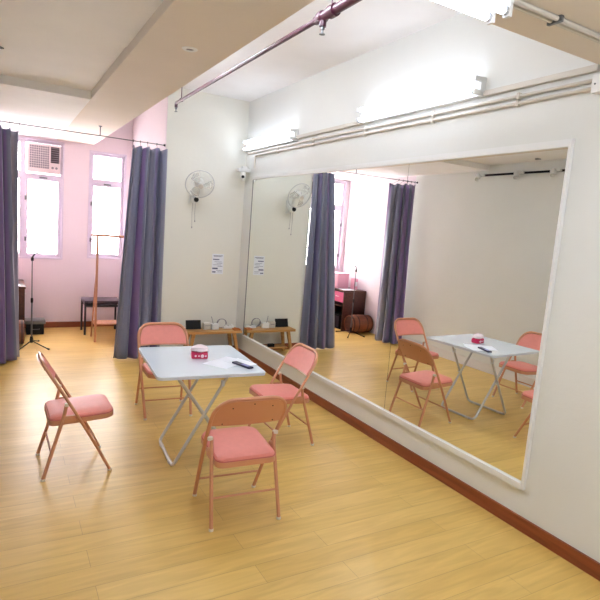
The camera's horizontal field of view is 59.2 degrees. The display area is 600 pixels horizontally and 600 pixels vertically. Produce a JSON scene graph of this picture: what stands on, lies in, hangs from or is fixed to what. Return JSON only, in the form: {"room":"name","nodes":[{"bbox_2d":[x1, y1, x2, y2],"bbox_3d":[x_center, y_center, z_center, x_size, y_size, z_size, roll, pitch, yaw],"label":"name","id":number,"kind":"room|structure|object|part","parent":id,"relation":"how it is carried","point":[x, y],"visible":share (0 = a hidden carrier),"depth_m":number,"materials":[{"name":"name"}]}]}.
{"room":"dance studio","nodes":[
{"label":"dance studio","id":0,"kind":"room"},
{"bbox_2d":[0,74,90,139],"bbox_3d":[-3.124,-2.388,5.883,1.020,0.690,3.490,0,9,-30],"label":"ceiling","id":1,"kind":"structure","parent":0,"point":[24,101],"depth_m":5.13,"materials":[{"name":"paint"}]},
{"bbox_2d":[0,0,163,90],"bbox_3d":[-0.515,-1.601,1.284,1.020,0.628,7.200,0,9,-30],"label":"ceiling","id":2,"kind":"structure","parent":0,"point":[30,52],"depth_m":3.25,"materials":[{"name":"paint"}]},
{"bbox_2d":[132,97,167,150],"bbox_3d":[-2.123,-1.130,7.396,0.120,3.420,1.930,0,9,-30],"label":"wall","id":3,"kind":"structure","parent":0,"point":[150,126],"depth_m":6.97,"materials":[{"name":"pink paint"}]},
{"bbox_2d":[18,120,132,321],"bbox_3d":[-3.533,-1.292,7.783,2.190,3.420,0.160,0,9,-30],"label":"wall","id":4,"kind":"structure","parent":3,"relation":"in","point":[59,286],"depth_m":7.86,"materials":[{"name":"pink paint"}]},
{"bbox_2d":[18,137,64,259],"bbox_3d":[-3.882,-1.438,7.511,0.935,1.685,0.102,0,9,-30],"label":"window","id":5,"kind":"structure","parent":4,"relation":"attached to","point":[23,177],"depth_m":7.55,"materials":[{"name":"white"}]},
{"bbox_2d":[26,142,60,175],"bbox_3d":[-3.721,-2.031,7.636,0.425,0.400,0.482,0,9,-30],"label":"window air conditioner","id":6,"kind":"object","parent":5,"relation":"attached to","point":[40,158],"visible":0.96,"depth_m":7.45,"materials":[{"name":"white plastic"}]},
{"bbox_2d":[29,144,49,168],"bbox_3d":[-3.658,-2.011,7.409,0.254,0.315,0.007,0,9,-30],"label":"grille","id":7,"kind":"object","parent":6,"relation":"attached to","point":[39,154],"depth_m":7.41,"materials":[{"name":"white plastic"}]},
{"bbox_2d":[51,147,58,163],"bbox_3d":[-3.485,-2.057,7.509,0.110,0.220,0.008,0,9,-30],"label":"outlet","id":8,"kind":"object","parent":6,"relation":"attached to","point":[54,150],"depth_m":7.50,"materials":[{"name":"grey plastic"}]},
{"bbox_3d":[-3.498,-1.879,7.532,0.110,0.100,0.010,0,9,-30],"label":"control panel","id":9,"kind":"part","parent":6,"relation":"part of","materials":[{"name":"white plastic"}]},
{"bbox_2d":[25,321,113,327],"bbox_3d":[-3.620,0.369,7.928,1.950,0.085,0.014,0,9,-30],"label":"baseboard","id":10,"kind":"structure","parent":4,"relation":"attached to","point":[70,323],"depth_m":7.98,"materials":[{"name":"brown wood"}]},
{"bbox_2d":[87,150,126,259],"bbox_3d":[-2.950,-1.426,8.042,0.530,1.595,0.102,0,9,-30],"label":"window","id":11,"kind":"structure","parent":4,"relation":"attached to","point":[121,185],"depth_m":8.02,"materials":[{"name":"white"}]},
{"bbox_2d":[57,0,313,144],"bbox_3d":[-0.707,-1.835,3.164,0.500,0.690,10.690,0,9,-30],"label":"ceiling beam","id":12,"kind":"structure","parent":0,"point":[154,65],"depth_m":3.19,"materials":[{"name":"paint"}]},
{"bbox_2d":[0,121,164,146],"bbox_3d":[-2.488,-1.934,5.946,1.950,0.126,0.040,0,9,-30],"label":"rail","id":13,"kind":"object","parent":12,"relation":"attached to","point":[0,121],"visible":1,"depth_m":5.98,"materials":[{"name":"grey metal"}]},
{"bbox_2d":[0,122,19,363],"bbox_3d":[-3.239,-0.616,5.796,0.248,2.618,0.446,7,8,19],"label":"curtain","id":14,"kind":"object","parent":13,"relation":"hanging from","point":[9,275],"visible":1,"depth_m":5.81,"materials":[{"name":"purple fabric"}]},
{"bbox_2d":[113,140,167,358],"bbox_3d":[-1.929,-0.594,6.399,0.575,2.618,0.246,0,9,-30],"label":"curtain","id":15,"kind":"object","parent":13,"relation":"hanging from","point":[140,289],"visible":0.91,"depth_m":6.38,"materials":[{"name":"purple fabric"}]},
{"bbox_2d":[182,46,197,51],"bbox_3d":[-0.646,-1.469,3.095,0.092,0.006,0.092,0,9,-30],"label":"recessed light","id":16,"kind":"object","parent":12,"relation":"attached to","point":[185,48],"visible":1,"depth_m":3.08,"materials":[{"name":"white plastic"}]},
{"bbox_2d":[160,88,249,346],"bbox_3d":[-1.265,-0.989,6.843,1.057,3.420,0.120,0,9,-30],"label":"wall","id":17,"kind":"structure","parent":0,"point":[206,132],"depth_m":6.77,"materials":[{"name":"white paint"}]},
{"bbox_2d":[185,170,214,227],"bbox_3d":[-1.286,-1.226,6.463,0.404,0.698,0.318,10,9,35],"label":"wall fan","id":18,"kind":"object","parent":17,"relation":"attached to","point":[199,183],"visible":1,"depth_m":6.40,"materials":[{"name":"white plastic"}]},
{"bbox_3d":[-1.232,-1.433,6.441,0.114,0.127,0.134,0,9,-30],"label":"motor","id":19,"kind":"part","parent":18,"relation":"part of","materials":[{"name":"white plastic"}]},
{"bbox_2d":[211,254,223,273],"bbox_3d":[-1.087,-0.475,6.964,0.160,0.265,0.003,0,9,-30],"label":"notice","id":20,"kind":"object","parent":17,"relation":"attached to","point":[217,259],"visible":1,"depth_m":6.96,"materials":[{"name":"white paper"}]},
{"bbox_2d":[0,326,599,599],"bbox_3d":[-0.572,1.252,3.802,3.420,0.100,10.950,0,9,-30],"label":"floor","id":21,"kind":"structure","parent":0,"point":[359,520],"depth_m":3.21,"materials":[{"name":"laminate"}]},
{"bbox_2d":[19,320,23,343],"bbox_3d":[-3.733,0.407,6.669,0.430,0.326,0.326,0,9,-30],"label":"barrel","id":22,"kind":"object","parent":21,"relation":"on","point":[21,322],"visible":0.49,"depth_m":6.65,"materials":[{"name":"brown wood"}]},
{"bbox_2d":[19,279,25,333],"bbox_3d":[-3.999,0.122,7.142,0.502,0.720,0.780,0,9,-30],"label":"desk","id":23,"kind":"object","parent":21,"relation":"on","point":[22,287],"visible":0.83,"depth_m":6.89,"materials":[{"name":"brown wood"}]},
{"bbox_2d":[19,253,49,349],"bbox_3d":[-3.360,-0.006,6.641,0.367,1.203,0.511,0,9,-30],"label":"microphone stand","id":24,"kind":"object","parent":21,"relation":"on","point":[32,257],"visible":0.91,"depth_m":6.59,"materials":[{"name":"grey metal"}]},
{"bbox_2d":[25,317,45,334],"bbox_3d":[-3.733,0.368,7.429,0.260,0.200,0.281,0,9,-30],"label":"equipment case","id":25,"kind":"object","parent":21,"relation":"on","point":[38,322],"visible":0.77,"depth_m":7.34,"materials":[{"name":"black plastic"}]},
{"bbox_3d":[-3.733,0.292,7.428,0.260,0.050,0.260,0,9,-30],"label":"case lid","id":26,"kind":"part","parent":25,"relation":"part of","materials":[{"name":"grey metal"}]},
{"bbox_2d":[36,351,112,481],"bbox_3d":[-1.555,0.752,3.638,0.470,0.780,0.469,0,9,-31],"label":"folding chair","id":27,"kind":"object","parent":21,"relation":"on","point":[63,410],"visible":1,"depth_m":3.55,"materials":[{"name":"pink plastic"}]},
{"bbox_3d":[-1.788,0.854,3.756,0.157,0.493,0.024,1,8,-25],"label":"leg","id":28,"kind":"part","parent":27,"relation":"part of","materials":[{"name":"orange metal"}]},
{"bbox_3d":[-1.709,0.969,3.586,0.013,0.013,0.406,0,9,-31],"label":"cross rod","id":29,"kind":"part","parent":27,"relation":"part of","materials":[{"name":"orange metal"}]},
{"bbox_3d":[-1.585,0.916,3.412,0.157,0.493,0.024,-1,9,-36],"label":"leg","id":30,"kind":"part","parent":27,"relation":"part of","materials":[{"name":"orange metal"}]},
{"bbox_3d":[-1.528,0.732,3.650,0.402,0.051,0.366,0,9,-31],"label":"seat","id":31,"kind":"part","parent":27,"relation":"part of","materials":[{"name":"pink plastic"}]},
{"bbox_2d":[80,297,117,334],"bbox_3d":[-2.951,0.229,7.814,0.506,0.495,0.386,0,9,-30],"label":"side table","id":32,"kind":"object","parent":21,"relation":"on","point":[87,301],"visible":0.77,"depth_m":7.71,"materials":[{"name":"grey wood"}]},
{"bbox_3d":[-3.249,0.224,7.853,0.026,0.449,0.026,0,9,-30],"label":"leg","id":33,"kind":"part","parent":32,"relation":"part of","materials":[{"name":"black wood"}]},
{"bbox_3d":[-3.074,0.279,7.543,0.026,0.449,0.026,0,9,-30],"label":"leg","id":34,"kind":"part","parent":32,"relation":"part of","materials":[{"name":"black wood"}]},
{"bbox_2d":[83,303,117,306],"bbox_3d":[-2.939,0.072,7.793,0.456,0.012,0.336,0,9,-30],"label":"shelf","id":35,"kind":"object","parent":32,"relation":"attached to","point":[85,305],"depth_m":7.71,"materials":[{"name":"black wood"}]},
{"bbox_3d":[-2.832,0.225,8.090,0.026,0.449,0.026,0,9,-30],"label":"leg","id":36,"kind":"part","parent":32,"relation":"part of","materials":[{"name":"black wood"}]},
{"bbox_2d":[90,234,123,341],"bbox_3d":[-2.608,-0.175,7.374,0.660,1.470,0.387,0,9,-30],"label":"clothes rack","id":37,"kind":"object","parent":21,"relation":"on","point":[95,321],"visible":0.52,"depth_m":7.13,"materials":[{"name":"brown wood"}]},
{"bbox_3d":[-2.740,-0.147,7.099,0.028,1.460,0.028,0,9,-30],"label":"post","id":38,"kind":"part","parent":37,"relation":"part of","materials":[{"name":"brown wood"}]},
{"bbox_2d":[92,320,116,324],"bbox_3d":[-2.636,0.321,7.421,0.500,0.035,0.290,0,9,-30],"label":"shoe shelf","id":39,"kind":"object","parent":37,"relation":"attached to","point":[99,322],"depth_m":7.32,"materials":[{"name":"wood"}]},
{"bbox_3d":[-2.466,-0.858,7.127,0.660,0.032,0.034,0,9,-30],"label":"rail","id":40,"kind":"part","parent":37,"relation":"part of","materials":[{"name":"brown wood"}]},
{"bbox_2d":[135,322,191,420],"bbox_3d":[-1.222,0.625,4.788,0.469,0.780,0.470,1,8,-27],"label":"folding chair","id":41,"kind":"object","parent":21,"relation":"on","point":[150,333],"visible":0.69,"depth_m":4.86,"materials":[{"name":"pink metal"}]},
{"bbox_3d":[-1.475,0.734,4.839,0.024,0.493,0.157,0,9,-32],"label":"leg","id":42,"kind":"part","parent":41,"relation":"part of","materials":[{"name":"orange metal"}]},
{"bbox_3d":[-1.207,0.609,4.759,0.366,0.051,0.402,1,8,-27],"label":"seat","id":43,"kind":"part","parent":41,"relation":"part of","materials":[{"name":"pink plastic"}]},
{"bbox_3d":[-1.309,0.818,4.957,0.406,0.013,0.013,1,8,-27],"label":"cross rod","id":44,"kind":"part","parent":41,"relation":"part of","materials":[{"name":"orange metal"}]},
{"bbox_3d":[-1.274,0.319,4.899,0.432,0.177,0.133,1,8,-27],"label":"backrest","id":45,"kind":"part","parent":41,"relation":"part of","materials":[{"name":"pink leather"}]},
{"bbox_3d":[-1.181,0.882,4.700,0.413,0.013,0.013,1,8,-27],"label":"cross rod","id":46,"kind":"part","parent":41,"relation":"part of","materials":[{"name":"orange metal"}]},
{"bbox_2d":[139,345,264,465],"bbox_3d":[-0.781,0.797,3.980,0.756,0.720,0.844,1,8,-26],"label":"folding table","id":47,"kind":"object","parent":21,"relation":"on","point":[175,362],"visible":0.77,"depth_m":3.77,"materials":[{"name":"white plastic"}]},
{"bbox_3d":[-0.801,0.809,3.973,0.411,0.695,0.499,1,8,-26],"label":"leg frame","id":48,"kind":"part","parent":47,"relation":"part of","materials":[{"name":"silver metal"}]},
{"bbox_3d":[-0.768,0.809,3.989,0.500,0.696,0.449,1,8,-26],"label":"leg frame","id":49,"kind":"part","parent":47,"relation":"part of","materials":[{"name":"silver metal"}]},
{"bbox_2d":[190,344,208,358],"bbox_3d":[-0.756,0.385,3.968,0.140,0.101,0.091,2,8,-15],"label":"tissue box","id":50,"kind":"object","parent":47,"relation":"on","point":[199,351],"visible":1,"depth_m":3.94,"materials":[{"name":"red cardboard"}]},
{"bbox_2d":[203,356,236,368],"bbox_3d":[-0.546,0.461,3.902,0.210,0.001,0.290,8,9,27],"label":"paper sheet","id":51,"kind":"object","parent":47,"relation":"on","point":[220,362],"visible":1,"depth_m":3.85,"materials":[{"name":"white paper"}]},
{"bbox_2d":[224,358,255,366],"bbox_3d":[-0.445,0.465,3.926,0.210,0.001,0.150,11,10,40],"label":"paper sheet","id":52,"kind":"object","parent":47,"relation":"on","point":[235,359],"visible":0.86,"depth_m":3.95,"materials":[{"name":"white paper"}]},
{"bbox_2d":[232,361,252,368],"bbox_3d":[-0.417,0.471,3.832,0.190,0.015,0.044,11,10,42],"label":"case","id":53,"kind":"object","parent":52,"relation":"on","point":[233,362],"visible":1,"depth_m":3.81,"materials":[{"name":"blue"}]},
{"bbox_2d":[183,324,241,350],"bbox_3d":[-1.156,0.536,6.874,0.745,0.414,0.280,0,9,-30],"label":"bench","id":54,"kind":"object","parent":21,"relation":"on","point":[192,332],"depth_m":6.81,"materials":[{"name":"brown wood"}]},
{"bbox_3d":[-1.372,0.591,6.641,0.103,0.334,0.068,0,9,-30],"label":"leg","id":55,"kind":"part","parent":54,"relation":"part of","materials":[{"name":"brown wood"}]},
{"bbox_2d":[186,320,200,328],"bbox_3d":[-1.377,0.314,6.788,0.200,0.114,0.076,0,9,-30],"label":"tablet","id":56,"kind":"object","parent":54,"relation":"on","point":[190,324],"visible":0.93,"depth_m":6.77,"materials":[{"name":"black plastic"}]},
{"bbox_2d":[202,322,210,329],"bbox_3d":[-1.213,0.337,6.839,0.090,0.085,0.083,0,9,-30],"label":"box","id":57,"kind":"object","parent":54,"relation":"on","point":[205,325],"visible":1,"depth_m":6.81,"materials":[{"name":"beige paint"}]},
{"bbox_2d":[210,316,218,329],"bbox_3d":[-1.110,0.299,6.870,0.100,0.167,0.070,-1,9,-34],"label":"plastic box","id":58,"kind":"object","parent":54,"relation":"on","point":[214,326],"visible":1,"depth_m":6.85,"materials":[{"name":"white plastic"}]},
{"bbox_3d":[-1.113,0.345,6.876,0.100,0.075,0.070,-1,9,-34],"label":"casing","id":59,"kind":"part","parent":58,"relation":"part of","materials":[{"name":"white plastic"}]},
{"bbox_3d":[-0.951,0.352,7.004,0.150,0.052,0.044,0,9,-32],"label":"power strip","id":60,"kind":"part","parent":54,"relation":"part of","materials":[{"name":"white plastic"}]},
{"bbox_3d":[-0.946,0.561,7.117,0.103,0.334,0.068,0,9,-30],"label":"leg","id":61,"kind":"part","parent":54,"relation":"part of","materials":[{"name":"brown wood"}]},
{"bbox_3d":[-0.846,0.592,6.941,0.103,0.334,0.068,0,9,-30],"label":"leg","id":62,"kind":"part","parent":54,"relation":"part of","materials":[{"name":"brown wood"}]},
{"bbox_2d":[192,395,286,531],"bbox_3d":[-0.376,0.900,3.225,0.469,0.780,0.470,1,8,-26],"label":"folding chair","id":63,"kind":"object","parent":21,"relation":"on","point":[231,447],"visible":1,"depth_m":3.09,"materials":[{"name":"orange metal"}]},
{"bbox_3d":[-0.509,1.051,3.031,0.024,0.493,0.157,2,8,-20],"label":"leg","id":64,"kind":"part","parent":63,"relation":"part of","materials":[{"name":"orange metal"}]},
{"bbox_3d":[-0.452,1.116,3.377,0.413,0.013,0.013,1,8,-26],"label":"cross rod","id":65,"kind":"part","parent":63,"relation":"part of","materials":[{"name":"orange metal"}]},
{"bbox_3d":[-0.387,0.875,3.249,0.366,0.051,0.402,1,8,-26],"label":"seat","id":66,"kind":"part","parent":63,"relation":"part of","materials":[{"name":"pink plastic"}]},
{"bbox_3d":[-0.325,1.141,3.112,0.406,0.013,0.013,1,8,-26],"label":"cross rod","id":67,"kind":"part","parent":63,"relation":"part of","materials":[{"name":"orange metal"}]},
{"bbox_3d":[-0.282,0.645,3.038,0.432,0.177,0.133,1,8,-26],"label":"backrest","id":68,"kind":"part","parent":63,"relation":"part of","materials":[{"name":"orange metal"}]},
{"bbox_3d":[-0.145,1.056,3.205,0.024,0.493,0.157,0,9,-31],"label":"leg","id":69,"kind":"part","parent":63,"relation":"part of","materials":[{"name":"orange metal"}]},
{"bbox_2d":[248,343,317,445],"bbox_3d":[-0.150,0.768,4.345,0.470,0.780,0.469,0,9,-29],"label":"folding chair","id":70,"kind":"object","parent":21,"relation":"on","point":[302,357],"visible":0.85,"depth_m":4.30,"materials":[{"name":"pink plastic"}]},
{"bbox_3d":[-0.175,0.747,4.328,0.402,0.051,0.366,0,9,-29],"label":"seat","id":71,"kind":"part","parent":70,"relation":"part of","materials":[{"name":"pink plastic"}]},
{"bbox_3d":[-0.133,0.871,4.604,0.157,0.493,0.024,-1,9,-34],"label":"leg","id":72,"kind":"part","parent":70,"relation":"part of","materials":[{"name":"orange metal"}]},
{"bbox_3d":[0.019,0.488,4.388,0.133,0.177,0.432,0,9,-29],"label":"backrest","id":73,"kind":"part","parent":70,"relation":"part of","materials":[{"name":"leather"}]},
{"bbox_3d":[-0.028,0.986,4.450,0.013,0.013,0.406,0,9,-29],"label":"cross rod","id":74,"kind":"part","parent":70,"relation":"part of","materials":[{"name":"orange metal"}]},
{"bbox_3d":[0.057,0.932,4.254,0.157,0.493,0.024,1,8,-23],"label":"leg","id":75,"kind":"part","parent":70,"relation":"part of","materials":[{"name":"orange metal"}]},
{"bbox_2d":[182,0,460,101],"bbox_3d":[-0.650,-2.418,5.326,1.732,0.100,6.850,0,9,-30],"label":"ceiling","id":76,"kind":"structure","parent":0,"point":[366,26],"depth_m":4.50,"materials":[{"name":"paint"}]},
{"bbox_2d":[174,0,361,111],"bbox_3d":[-0.345,-1.992,4.137,0.076,0.380,4.379,0,9,-30],"label":"pipe","id":77,"kind":"object","parent":76,"relation":"hanging from","point":[333,10],"visible":0.98,"depth_m":3.49,"materials":[{"name":"metal"}]},
{"bbox_2d":[319,19,326,27],"bbox_3d":[0.143,-1.728,3.276,0.044,0.060,0.044,0,9,-30],"label":"sprinkler head","id":78,"kind":"object","parent":77,"relation":"attached to","point":[322,22],"depth_m":3.26,"materials":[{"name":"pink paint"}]},
{"bbox_2d":[236,13,599,562],"bbox_3d":[1.370,-0.321,3.390,0.120,3.420,8.830,0,9,-30],"label":"wall","id":79,"kind":"structure","parent":0,"point":[561,495],"depth_m":3.41,"materials":[{"name":"beige paint"}]},
{"bbox_2d":[236,166,250,180],"bbox_3d":[-0.728,-1.627,6.806,0.162,0.186,0.112,0,9,-30],"label":"security camera","id":80,"kind":"object","parent":79,"relation":"attached to","point":[243,169],"visible":1,"depth_m":6.77,"materials":[{"name":"white plastic"}]},
{"bbox_2d":[242,128,298,151],"bbox_3d":[-0.385,-1.891,6.269,0.098,0.124,1.330,0,9,-30],"label":"fluorescent light","id":81,"kind":"object","parent":79,"relation":"attached to","point":[286,136],"visible":1,"depth_m":6.14,"materials":[{"name":"white plastic"}]},
{"bbox_2d":[242,138,574,490],"bbox_3d":[0.388,-0.203,4.968,0.030,2.093,4.363,0,9,-30],"label":"wall mirror","id":82,"kind":"object","parent":79,"relation":"attached to","point":[422,287],"visible":0.99,"depth_m":3.97,"materials":[{"name":"silver mirror"}]},
{"bbox_3d":[-0.669,-0.520,6.845,0.016,2.045,0.009,0,9,-30],"label":"rail","id":83,"kind":"part","parent":82,"relation":"part of","materials":[{"name":"grey metal"}]},
{"bbox_3d":[0.060,-0.307,5.562,0.010,2.035,2.974,0,9,-30],"label":"mirror pane","id":84,"kind":"part","parent":82,"relation":"part of","materials":[{"name":"silver metal"}]},
{"bbox_3d":[0.304,0.812,5.110,0.030,0.038,4.340,0,9,-30],"label":"rail","id":85,"kind":"part","parent":82,"relation":"part of","materials":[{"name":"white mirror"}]},
{"bbox_3d":[0.465,-1.217,4.840,0.026,0.042,4.340,0,9,-30],"label":"rail","id":86,"kind":"part","parent":82,"relation":"part of","materials":[{"name":"white plastic"}]},
{"bbox_3d":[1.119,0.025,3.696,0.010,2.035,1.362,0,9,-30],"label":"mirror pane","id":87,"kind":"part","parent":82,"relation":"part of","materials":[{"name":"silver metal"}]},
{"bbox_3d":[1.449,0.130,3.102,0.026,2.093,0.018,0,9,-30],"label":"rail","id":88,"kind":"part","parent":82,"relation":"part of","materials":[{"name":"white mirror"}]},
{"bbox_2d":[238,348,599,580],"bbox_3d":[1.182,1.325,3.577,0.016,0.088,8.590,0,9,-30],"label":"baseboard","id":89,"kind":"structure","parent":79,"relation":"attached to","point":[554,544],"depth_m":3.66,"materials":[{"name":"brown wood"}]},
{"bbox_2d":[247,79,591,153],"bbox_3d":[0.465,-1.542,4.841,0.028,0.040,4.660,0,9,-30],"label":"conduit pipe","id":90,"kind":"object","parent":79,"relation":"attached to","point":[519,95],"visible":0.98,"depth_m":3.74,"materials":[{"name":"white metal"}]},
{"bbox_2d":[355,75,486,123],"bbox_3d":[0.862,-1.519,4.070,0.098,0.124,1.360,0,9,-30],"label":"fluorescent light","id":91,"kind":"object","parent":79,"relation":"attached to","point":[474,87],"visible":1,"depth_m":3.91,"materials":[{"name":"white plastic"}]},
{"bbox_2d":[256,87,590,155],"bbox_3d":[0.527,-1.479,4.730,0.028,0.040,4.390,0,9,-30],"label":"conduit pipe","id":92,"kind":"object","parent":79,"relation":"attached to","point":[518,103],"visible":0.99,"depth_m":3.74,"materials":[{"name":"white metal"}]},
{"bbox_2d":[296,64,599,138],"bbox_3d":[0.788,-1.504,4.269,0.030,0.035,3.350,0,9,-30],"label":"conduit pipe","id":93,"kind":"object","parent":79,"relation":"attached to","point":[594,68],"visible":0.89,"depth_m":3.21,"materials":[{"name":"beige paint"}]},
{"bbox_2d":[590,74,599,94],"bbox_3d":[1.616,-1.143,2.773,0.066,0.095,0.140,0,9,-30],"label":"junction box","id":94,"kind":"object","parent":79,"relation":"attached to","point":[595,88],"visible":1,"depth_m":2.80,"materials":[{"name":"white plastic"}]},
{"bbox_2d":[429,0,599,64],"bbox_3d":[1.933,-1.308,0.771,1.732,0.690,3.840,0,9,-30],"label":"cross beam","id":95,"kind":"structure","parent":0,"point":[585,13],"depth_m":2.38,"materials":[{"name":"paint"}]},
{"bbox_2d":[431,0,513,24],"bbox_3d":[0.251,-1.181,1.817,1.300,0.098,0.124,0,9,-30],"label":"fluorescent light","id":96,"kind":"object","parent":95,"relation":"attached to","point":[491,7],"visible":1,"depth_m":2.08,"materials":[{"name":"white plastic"}]},
{"bbox_2d":[513,0,599,43],"bbox_3d":[1.283,-1.213,2.391,1.000,0.027,0.070,0,9,-30],"label":"conduit pipe","id":97,"kind":"object","parent":95,"relation":"attached to","point":[551,19],"visible":0.93,"depth_m":2.28,"materials":[{"name":"beige paint"}]}
]}

